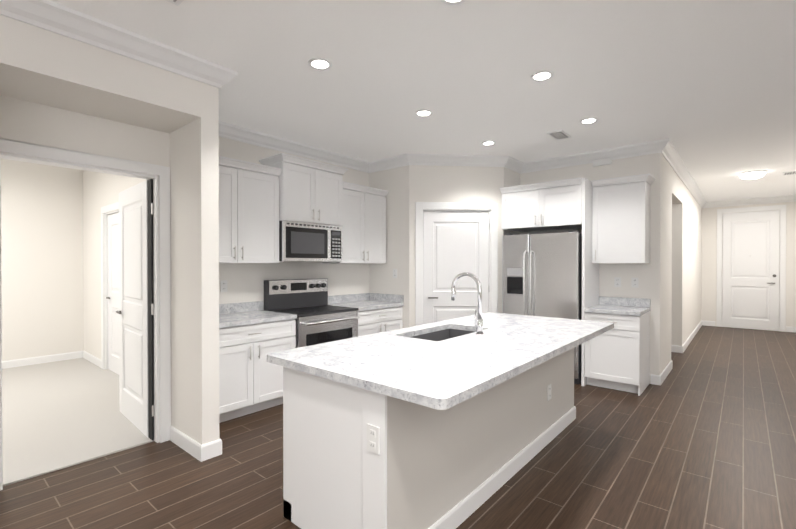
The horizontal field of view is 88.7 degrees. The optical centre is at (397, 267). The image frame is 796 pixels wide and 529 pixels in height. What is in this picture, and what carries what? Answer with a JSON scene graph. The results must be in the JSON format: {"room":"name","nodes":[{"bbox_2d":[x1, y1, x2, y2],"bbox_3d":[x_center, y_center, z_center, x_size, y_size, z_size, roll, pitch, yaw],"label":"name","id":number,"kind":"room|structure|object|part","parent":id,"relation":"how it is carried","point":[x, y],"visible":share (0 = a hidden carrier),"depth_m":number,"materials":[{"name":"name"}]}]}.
{"room":"kitchen","nodes":[
{"label":"kitchen","id":0,"kind":"room"},
{"bbox_2d":[1,159,83,360],"bbox_3d":[-6.246,-0.040,4.609,0.120,2.880,4.320,0,0,40],"label":"wall","id":1,"kind":"structure","parent":0,"point":[42,259],"depth_m":5.84,"materials":[{"name":"white paint"}]},
{"bbox_2d":[2,320,795,461],"bbox_3d":[1.180,1.343,4.428,11.450,0.115,15.600,0,0,40],"label":"baseboard","id":2,"kind":"structure","parent":1,"relation":"attached to","point":[196,449],"depth_m":5.54,"materials":[{"name":"white wood"}]},
{"bbox_2d":[2,358,153,485],"bbox_3d":[-4.663,1.433,3.354,4.170,0.072,4.440,0,0,40],"label":"floor","id":3,"kind":"structure","parent":0,"point":[57,415],"depth_m":3.73,"materials":[{"name":"grey carpet"}]},
{"bbox_2d":[0,95,169,441],"bbox_3d":[-2.274,-0.029,2.937,0.120,2.880,1.130,0,0,40],"label":"wall","id":4,"kind":"structure","parent":0,"point":[32,123],"depth_m":2.88,"materials":[{"name":"white paint"}]},
{"bbox_2d":[0,138,170,490],"bbox_3d":[-2.264,0.297,2.955,0.162,2.234,1.088,0,0,40],"label":"door frame","id":5,"kind":"structure","parent":4,"relation":"attached to","point":[159,330],"depth_m":3.27,"materials":[{"name":"white wood"}]},
{"bbox_2d":[116,180,147,437],"bbox_3d":[-2.352,0.343,3.661,0.893,2.116,0.118,0,0,40],"label":"bedroom door","id":6,"kind":"structure","parent":4,"relation":"in","point":[132,312],"depth_m":3.60,"materials":[{"name":"white wood"}]},
{"bbox_2d":[0,15,200,132],"bbox_3d":[-2.011,-1.277,2.705,0.570,0.380,1.130,0,0,40],"label":"wall","id":7,"kind":"structure","parent":0,"point":[38,65],"depth_m":2.55,"materials":[{"name":"white paint"}]},
{"bbox_2d":[0,0,795,207],"bbox_3d":[2.534,-1.407,3.261,7.900,0.126,15.600,0,0,40],"label":"crown molding","id":8,"kind":"structure","parent":7,"relation":"attached to","point":[56,18],"depth_m":4.37,"materials":[{"name":"white wood"}]},
{"bbox_2d":[83,170,139,358],"bbox_3d":[-3.502,-0.043,5.192,3.550,2.880,0.120,0,0,40],"label":"wall","id":9,"kind":"structure","parent":0,"point":[100,190],"depth_m":5.82,"materials":[{"name":"white paint"}]},
{"bbox_2d":[101,202,118,368],"bbox_3d":[-3.656,0.289,5.313,0.920,2.213,0.138,0,0,40],"label":"trim","id":10,"kind":"structure","parent":9,"relation":"attached to","point":[108,209],"depth_m":5.51,"materials":[{"name":"white wood"}]},
{"bbox_2d":[106,212,118,374],"bbox_3d":[-3.669,0.343,5.299,0.700,2.094,0.076,0,0,40],"label":"closet door","id":11,"kind":"structure","parent":9,"relation":"in","point":[113,292],"depth_m":5.37,"materials":[{"name":"white wood"}]},
{"bbox_2d":[145,82,219,444],"bbox_3d":[-1.817,-0.031,3.375,1.130,2.880,0.130,0,0,40],"label":"wall","id":12,"kind":"structure","parent":0,"point":[194,216],"depth_m":3.04,"materials":[{"name":"white paint"}]},
{"bbox_2d":[140,137,368,303],"bbox_3d":[-1.359,-0.041,4.881,0.120,2.880,3.020,0,0,40],"label":"wall","id":13,"kind":"structure","parent":0,"point":[245,281],"depth_m":4.67,"materials":[{"name":"white paint"}]},
{"bbox_2d":[220,280,227,291],"bbox_3d":[-1.814,0.198,4.246,0.008,0.120,0.075,0,0,40],"label":"electrical outlet","id":14,"kind":"object","parent":13,"relation":"attached to","point":[223,285],"visible":1,"depth_m":4.24,"materials":[{"name":"white plastic"}]},
{"bbox_2d":[219,156,281,262],"bbox_3d":[-1.716,-0.542,4.059,0.389,1.003,1.040,0,0,40],"label":"upper cabinet","id":15,"kind":"object","parent":13,"relation":"attached to","point":[248,212],"visible":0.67,"depth_m":4.09,"materials":[{"name":"white wood"}]},
{"bbox_2d":[259,153,348,225],"bbox_3d":[-1.079,-0.852,4.761,0.449,0.693,0.942,0,0,40],"label":"upper cabinet","id":16,"kind":"object","parent":13,"relation":"attached to","point":[310,191],"visible":0.94,"depth_m":4.58,"materials":[{"name":"white wood"}]},
{"bbox_2d":[279,220,342,261],"bbox_3d":[-1.096,-0.285,4.779,0.404,0.432,0.838,0,0,40],"label":"microwave","id":17,"kind":"object","parent":16,"relation":"attached to","point":[305,242],"visible":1,"depth_m":4.60,"materials":[{"name":"grey metal"}]},
{"bbox_2d":[322,182,388,263],"bbox_3d":[-0.549,-0.551,5.434,0.389,1.003,0.854,0,0,40],"label":"upper cabinet","id":18,"kind":"object","parent":13,"relation":"attached to","point":[364,225],"visible":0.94,"depth_m":5.33,"materials":[{"name":"white wood"}]},
{"bbox_2d":[369,165,408,327],"bbox_3d":[-0.093,-0.047,5.708,0.740,2.880,0.120,0,0,40],"label":"wall","id":19,"kind":"structure","parent":0,"point":[394,182],"depth_m":5.58,"materials":[{"name":"white paint"}]},
{"bbox_2d":[393,269,396,277],"bbox_3d":[-0.043,0.084,5.582,0.075,0.120,0.008,0,0,40],"label":"outlet","id":20,"kind":"object","parent":19,"relation":"attached to","point":[394,273],"visible":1,"depth_m":5.58,"materials":[{"name":"white plastic"}]},
{"bbox_2d":[0,325,795,528],"bbox_3d":[2.770,1.441,3.079,7.520,0.060,15.840,0,0,40],"label":"floor","id":21,"kind":"structure","parent":0,"point":[703,436],"depth_m":2.82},
{"bbox_2d":[219,301,296,422],"bbox_3d":[-1.609,0.894,3.982,0.666,1.018,1.045,0,0,40],"label":"base cabinet","id":22,"kind":"object","parent":21,"relation":"on","point":[252,335],"visible":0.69,"depth_m":3.85,"materials":[{"name":"painted wood"},{"name":"nickel"}]},
{"bbox_2d":[264,278,359,347],"bbox_3d":[-0.963,0.772,4.683,0.722,1.254,0.850,0,0,40],"label":"range","id":23,"kind":"object","parent":21,"relation":"on","point":[319,320],"visible":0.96,"depth_m":4.62,"materials":[{"name":"grey metal"}]},
{"bbox_2d":[328,293,403,336],"bbox_3d":[-0.438,0.885,5.363,0.666,1.018,0.858,0,0,40],"label":"base cabinet","id":24,"kind":"object","parent":21,"relation":"on","point":[378,313],"visible":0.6,"depth_m":5.30,"materials":[{"name":"painted wood"},{"name":"nickel"}]},
{"bbox_2d":[267,312,613,528],"bbox_3d":[0.576,0.953,2.971,1.230,0.918,2.700,0,0,40],"label":"kitchen island","id":25,"kind":"object","parent":21,"relation":"on","point":[455,466],"depth_m":2.18,"materials":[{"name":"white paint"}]},
{"bbox_2d":[367,423,379,454],"bbox_3d":[-0.113,0.769,1.823,0.075,0.120,0.008,0,0,40],"label":"outlet","id":26,"kind":"object","parent":25,"relation":"attached to","point":[373,438],"visible":1,"depth_m":1.82,"materials":[{"name":"white plastic"}]},
{"bbox_3d":[0.576,0.609,2.969,1.230,0.229,2.700,0,0,40],"label":"kitchen island top","id":27,"kind":"part","parent":25,"relation":"part of","materials":[{"name":"white stone"}]},
{"bbox_2d":[451,272,483,334],"bbox_3d":[0.505,0.264,3.053,0.280,0.457,0.099,0,0,40],"label":"kitchen faucet","id":28,"kind":"object","parent":25,"relation":"on","point":[479,325],"visible":1,"depth_m":2.99,"materials":[{"name":"silver metal"}]},
{"bbox_2d":[547,384,550,400],"bbox_3d":[1.224,1.009,3.287,0.008,0.120,0.075,0,0,40],"label":"outlet","id":29,"kind":"object","parent":25,"relation":"attached to","point":[548,392],"visible":1,"depth_m":3.27,"materials":[{"name":"white plastic"}]},
{"bbox_2d":[502,230,581,383],"bbox_3d":[1.931,0.477,5.311,0.965,1.834,0.731,0,0,40],"label":"fridge","id":30,"kind":"object","parent":21,"relation":"on","point":[541,275],"visible":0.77,"depth_m":5.03,"materials":[{"name":"grey metal"}]},
{"bbox_2d":[581,178,598,385],"bbox_3d":[2.377,0.173,5.021,0.033,2.446,0.629,0,0,40],"label":"panel","id":31,"kind":"object","parent":21,"relation":"on","point":[590,283],"visible":0.5,"depth_m":4.85,"materials":[{"name":"white wood"}]},
{"bbox_2d":[584,296,650,395],"bbox_3d":[2.596,0.888,4.817,0.569,1.018,0.666,0,0,40],"label":"base cabinet","id":32,"kind":"object","parent":21,"relation":"on","point":[617,356],"visible":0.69,"depth_m":4.61,"materials":[{"name":"white painted wood"}]},
{"bbox_2d":[50,0,795,201],"bbox_3d":[1.169,-1.528,4.418,11.720,0.100,15.840,0,0,40],"label":"ceiling","id":33,"kind":"structure","parent":0,"point":[707,88],"depth_m":3.11,"materials":[{"name":"white paint"}]},
{"bbox_2d":[166,0,183,5],"bbox_3d":[-1.183,-1.453,1.772,0.700,0.016,0.700,0,0,40],"label":"ceiling vent","id":34,"kind":"object","parent":33,"relation":"in","point":[177,2],"visible":1,"depth_m":2.23,"materials":[{"name":"white plastic"}]},
{"bbox_2d":[308,58,331,69],"bbox_3d":[-0.562,-1.464,2.936,0.170,0.008,0.170,0,0,40],"label":"recessed light","id":35,"kind":"object","parent":33,"relation":"in","point":[319,63],"visible":1,"depth_m":2.93,"materials":[{"name":"white plastic"}]},
{"bbox_2d":[415,109,432,116],"bbox_3d":[0.247,-1.471,3.889,0.170,0.008,0.170,0,0,40],"label":"recessed light","id":36,"kind":"object","parent":33,"relation":"in","point":[423,113],"visible":1,"depth_m":3.89,"materials":[{"name":"white plastic"}]},
{"bbox_2d":[440,0,465,4],"bbox_3d":[0.302,-1.459,2.177,0.170,0.008,0.170,0,0,40],"label":"recessed light","id":37,"kind":"object","parent":33,"relation":"in","point":[452,2],"visible":1,"depth_m":2.24,"materials":[{"name":"white plastic"}]},
{"bbox_2d":[481,141,495,145],"bbox_3d":[1.077,-1.477,4.851,0.170,0.008,0.170,0,0,40],"label":"recessed light","id":38,"kind":"object","parent":33,"relation":"in","point":[486,143],"visible":0.98,"depth_m":4.85,"materials":[{"name":"white plastic"}]},
{"bbox_2d":[530,70,553,81],"bbox_3d":[1.105,-1.466,3.122,0.170,0.008,0.170,0,0,40],"label":"recessed light","id":39,"kind":"object","parent":33,"relation":"in","point":[543,75],"visible":1,"depth_m":3.11,"materials":[{"name":"white plastic"}]},
{"bbox_2d":[547,130,570,139],"bbox_3d":[1.797,-1.471,4.541,0.160,0.016,0.300,0,0,40],"label":"ceiling vent","id":40,"kind":"object","parent":33,"relation":"in","point":[559,134],"visible":1,"depth_m":4.51,"materials":[{"name":"white plastic"}]},
{"bbox_2d":[580,117,597,123],"bbox_3d":[1.919,-1.472,4.097,0.170,0.008,0.170,0,0,40],"label":"recessed light","id":41,"kind":"object","parent":33,"relation":"in","point":[588,120],"visible":1,"depth_m":4.09,"materials":[{"name":"white plastic"}]},
{"bbox_2d":[738,170,766,178],"bbox_3d":[5.594,-1.444,6.435,0.340,0.094,0.340,0,0,40],"label":"light","id":42,"kind":"object","parent":33,"relation":"attached to","point":[752,174],"visible":1,"depth_m":6.34,"materials":[{"name":"white plastic"}]},
{"bbox_2d":[782,171,795,174],"bbox_3d":[6.202,-1.483,6.410,0.220,0.016,0.250,0,0,40],"label":"ceiling vent","id":43,"kind":"object","parent":33,"relation":"in","point":[789,173],"visible":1,"depth_m":6.41,"materials":[{"name":"white plastic"}]},
{"bbox_2d":[409,165,503,326],"bbox_3d":[0.787,-0.046,5.531,1.287,2.880,0.110,0,0,-5],"label":"wall","id":44,"kind":"structure","parent":0,"point":[462,184],"depth_m":5.46,"materials":[{"name":"white paint"}]},
{"bbox_2d":[423,211,488,323],"bbox_3d":[0.790,0.316,5.506,0.912,2.147,0.078,0,0,-5],"label":"pantry door","id":45,"kind":"structure","parent":44,"relation":"in","point":[455,243],"depth_m":5.50,"materials":[{"name":"white wood"}]},
{"bbox_2d":[415,202,497,325],"bbox_3d":[0.785,0.263,5.519,1.120,2.262,0.118,0,0,-5],"label":"door frame","id":46,"kind":"structure","parent":44,"relation":"attached to","point":[490,208],"depth_m":5.45,"materials":[{"name":"white wood"}]},
{"bbox_2d":[504,167,519,234],"bbox_3d":[1.601,-0.048,5.819,0.120,2.880,0.660,0,0,40],"label":"wall","id":47,"kind":"structure","parent":0,"point":[511,178],"depth_m":5.70,"materials":[{"name":"white paint"}]},
{"bbox_2d":[520,153,661,383],"bbox_3d":[2.481,-0.045,5.426,1.730,2.880,0.120,0,0,40],"label":"wall","id":48,"kind":"structure","parent":0,"point":[648,276],"depth_m":4.96,"materials":[{"name":"white paint"}]},
{"bbox_2d":[500,177,581,231],"bbox_3d":[1.958,-0.781,5.338,1.020,0.543,0.679,0,0,40],"label":"upper cabinet","id":49,"kind":"object","parent":48,"relation":"attached to","point":[550,205],"visible":0.98,"depth_m":5.10,"materials":[{"name":"white wood"}]},
{"bbox_2d":[614,277,620,286],"bbox_3d":[2.756,0.187,5.110,0.075,0.120,0.008,0,0,40],"label":"outlet","id":50,"kind":"object","parent":48,"relation":"attached to","point":[617,281],"visible":1,"depth_m":5.11,"materials":[{"name":"white plastic"}]},
{"bbox_2d":[591,173,654,262],"bbox_3d":[2.703,-0.548,4.897,0.612,1.003,0.389,0,0,40],"label":"upper cabinet","id":51,"kind":"object","parent":48,"relation":"attached to","point":[620,219],"visible":1,"depth_m":4.79,"materials":[{"name":"white wood"}]},
{"bbox_2d":[631,278,637,287],"bbox_3d":[2.901,0.188,4.987,0.075,0.120,0.008,0,0,40],"label":"outlet","id":52,"kind":"object","parent":48,"relation":"attached to","point":[634,282],"visible":1,"depth_m":4.99,"materials":[{"name":"white plastic"}]},
{"bbox_2d":[671,307,671,344],"bbox_3d":[3.706,-0.058,7.403,2.140,2.880,0.120,0,0,40],"label":"wall","id":53,"kind":"structure","parent":0,"point":[671,325],"depth_m":6.67,"materials":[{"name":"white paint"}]},
{"bbox_2d":[661,155,701,372],"bbox_3d":[5.148,-0.058,7.340,0.140,2.880,6.250,0,0,40],"label":"wall","id":54,"kind":"structure","parent":0,"point":[681,250],"depth_m":6.62,"materials":[{"name":"white paint"}]},
{"bbox_2d":[701,202,795,330],"bbox_3d":[7.924,-0.069,9.004,1.940,2.880,0.120,0,0,40],"label":"wall","id":55,"kind":"structure","parent":0,"point":[709,267],"depth_m":9.42,"materials":[{"name":"white paint"}]},
{"bbox_2d":[722,210,779,330],"bbox_3d":[7.775,0.072,8.999,0.954,2.585,0.078,0,0,40],"label":"front door","id":56,"kind":"structure","parent":55,"relation":"in","point":[750,277],"depth_m":8.98,"materials":[{"name":"white wood"}]},
{"bbox_2d":[716,205,785,331],"bbox_3d":[7.796,0.020,9.023,1.160,2.702,0.018,0,0,40],"label":"door frame","id":57,"kind":"structure","parent":55,"relation":"attached to","point":[782,295],"depth_m":8.77,"materials":[{"name":"white wood"}]}
]}

